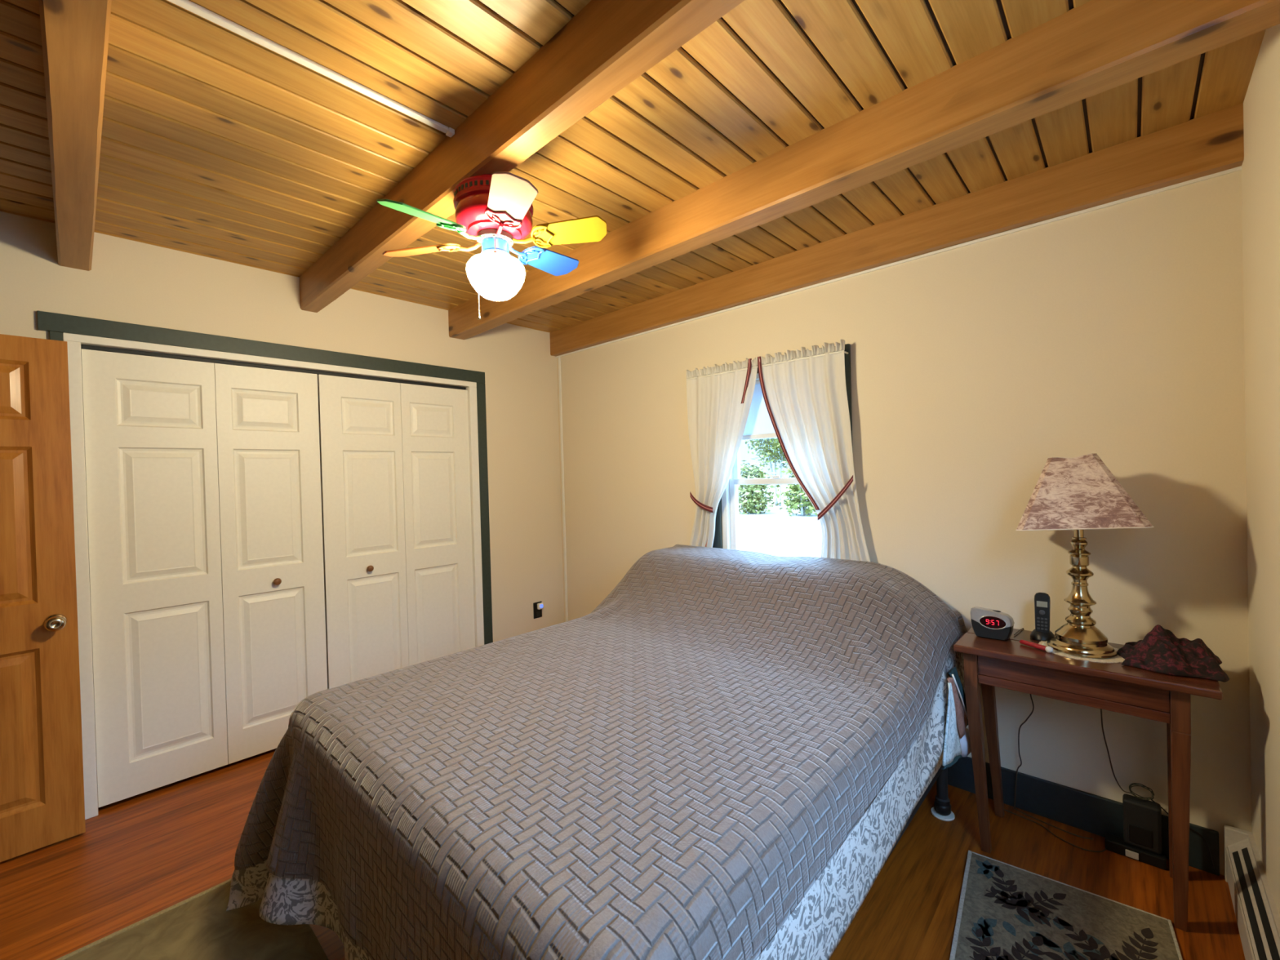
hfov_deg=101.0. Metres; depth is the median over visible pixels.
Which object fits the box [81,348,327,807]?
door
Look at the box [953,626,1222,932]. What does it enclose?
nightstand
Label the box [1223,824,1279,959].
baseboard heater
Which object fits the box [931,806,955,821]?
cup
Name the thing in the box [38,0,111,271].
ceiling beam
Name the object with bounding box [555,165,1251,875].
wall
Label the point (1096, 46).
ceiling beam
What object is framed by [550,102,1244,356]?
ceiling beam
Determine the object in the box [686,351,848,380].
curtain rod
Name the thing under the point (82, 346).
trim
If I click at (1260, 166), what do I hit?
wall
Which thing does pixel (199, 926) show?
rug
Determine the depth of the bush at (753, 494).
25.72 m
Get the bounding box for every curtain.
[686,357,757,547]
[755,339,870,561]
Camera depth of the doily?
1.77 m
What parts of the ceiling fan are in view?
blade, blade, globe, blade, blade, blade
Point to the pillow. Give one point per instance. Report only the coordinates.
(965, 743)
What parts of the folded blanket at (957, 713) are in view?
blue panel, red panel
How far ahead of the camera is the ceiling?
1.66 m
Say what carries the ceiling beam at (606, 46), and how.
attached to the ceiling
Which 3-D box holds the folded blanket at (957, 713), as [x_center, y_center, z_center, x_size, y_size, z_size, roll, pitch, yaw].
[1.157,0.852,1.931,0.041,0.310,0.389,-1,1,43]
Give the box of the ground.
[737,484,822,557]
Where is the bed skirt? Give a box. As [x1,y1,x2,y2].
[226,633,964,959]
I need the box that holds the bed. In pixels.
[883,749,955,866]
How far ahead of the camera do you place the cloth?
1.66 m
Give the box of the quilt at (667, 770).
[234,544,966,959]
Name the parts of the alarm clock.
power cord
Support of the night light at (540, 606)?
attached to the wall outlet
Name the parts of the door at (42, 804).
knob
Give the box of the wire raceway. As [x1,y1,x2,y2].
[167,0,454,137]
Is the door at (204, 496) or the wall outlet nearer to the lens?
the door at (204, 496)
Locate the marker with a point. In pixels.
(1048, 649)
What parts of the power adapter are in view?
power cord, power cord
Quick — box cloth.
[1117,624,1229,682]
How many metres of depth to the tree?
30.77 m
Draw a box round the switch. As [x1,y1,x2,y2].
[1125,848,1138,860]
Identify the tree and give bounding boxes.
[745,437,787,506]
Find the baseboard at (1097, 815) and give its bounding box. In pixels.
[947,756,1219,875]
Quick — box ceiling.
[0,0,1266,333]
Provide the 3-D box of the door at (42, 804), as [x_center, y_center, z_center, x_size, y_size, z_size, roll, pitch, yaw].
[-2.551,0.451,1.868,0.106,2.010,0.760,-1,1,43]
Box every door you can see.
[0,333,85,862]
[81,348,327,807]
[317,374,475,688]
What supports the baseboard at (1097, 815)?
attached to the wall at (1116, 332)
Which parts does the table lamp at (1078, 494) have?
shade trim, stem, lamp shade, shade trim, power cord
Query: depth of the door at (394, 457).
3.26 m
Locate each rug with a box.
[55,878,328,959]
[949,849,1182,959]
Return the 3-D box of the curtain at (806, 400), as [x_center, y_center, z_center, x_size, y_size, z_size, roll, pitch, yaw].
[0.894,0.064,2.671,0.639,1.486,0.076,-1,1,43]
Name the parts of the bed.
leg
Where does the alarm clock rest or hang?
on the nightstand
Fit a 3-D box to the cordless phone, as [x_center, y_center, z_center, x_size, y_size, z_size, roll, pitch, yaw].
[1.522,0.514,1.996,0.078,0.170,0.094,-1,1,43]
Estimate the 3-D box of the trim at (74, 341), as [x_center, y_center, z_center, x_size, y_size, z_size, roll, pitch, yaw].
[-1.778,0.393,2.969,0.052,2.086,1.930,-1,1,43]
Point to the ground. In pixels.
(775, 532)
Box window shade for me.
[742,379,777,439]
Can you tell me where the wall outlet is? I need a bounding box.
[533,601,542,618]
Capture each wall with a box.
[0,211,564,642]
[80,350,96,749]
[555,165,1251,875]
[1241,23,1279,915]
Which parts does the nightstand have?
leg, leg, rail, leg, leg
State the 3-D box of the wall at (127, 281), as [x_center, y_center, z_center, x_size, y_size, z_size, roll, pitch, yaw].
[-1.841,0.152,2.988,0.120,2.570,3.720,-1,1,43]
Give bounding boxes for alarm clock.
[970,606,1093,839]
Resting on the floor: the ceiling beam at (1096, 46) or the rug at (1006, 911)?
the rug at (1006, 911)
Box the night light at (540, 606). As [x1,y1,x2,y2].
[537,602,542,609]
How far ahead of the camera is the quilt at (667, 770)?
1.38 m
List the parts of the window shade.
rail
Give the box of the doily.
[1038,640,1124,662]
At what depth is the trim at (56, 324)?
2.90 m
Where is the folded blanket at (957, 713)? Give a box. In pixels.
[941,666,968,769]
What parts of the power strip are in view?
power cord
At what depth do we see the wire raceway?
1.40 m
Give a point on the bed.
(941, 810)
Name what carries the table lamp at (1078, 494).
on the doily
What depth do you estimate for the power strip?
1.89 m
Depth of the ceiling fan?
1.66 m
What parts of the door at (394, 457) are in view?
knob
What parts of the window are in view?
frame, sash, sash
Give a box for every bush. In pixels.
[737,457,778,515]
[775,456,817,515]
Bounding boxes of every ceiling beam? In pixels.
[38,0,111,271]
[299,0,744,312]
[448,0,1279,339]
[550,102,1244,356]
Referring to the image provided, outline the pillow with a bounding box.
[956,727,971,756]
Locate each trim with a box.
[36,311,493,644]
[62,332,484,819]
[80,344,466,390]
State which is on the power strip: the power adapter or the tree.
the power adapter
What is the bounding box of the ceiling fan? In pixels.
[376,171,607,319]
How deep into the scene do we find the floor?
1.88 m
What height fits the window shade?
0.335 m
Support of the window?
attached to the wall at (1116, 332)
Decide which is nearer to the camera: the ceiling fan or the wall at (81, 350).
the ceiling fan
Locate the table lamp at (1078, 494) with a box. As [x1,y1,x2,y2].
[1015,453,1154,795]
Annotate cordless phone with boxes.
[1030,592,1054,641]
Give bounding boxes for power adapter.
[1122,782,1214,868]
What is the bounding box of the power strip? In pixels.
[1004,808,1166,870]
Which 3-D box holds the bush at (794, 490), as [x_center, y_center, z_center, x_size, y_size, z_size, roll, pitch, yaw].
[7.470,0.253,23.919,2.935,3.379,2.791,-1,1,43]
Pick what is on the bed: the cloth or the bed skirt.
the bed skirt
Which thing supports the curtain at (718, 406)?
hanging from the curtain rod
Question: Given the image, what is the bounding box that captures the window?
[705,343,853,550]
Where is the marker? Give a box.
[1019,639,1053,653]
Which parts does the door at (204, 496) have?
knob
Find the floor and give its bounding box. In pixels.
[0,748,1245,959]

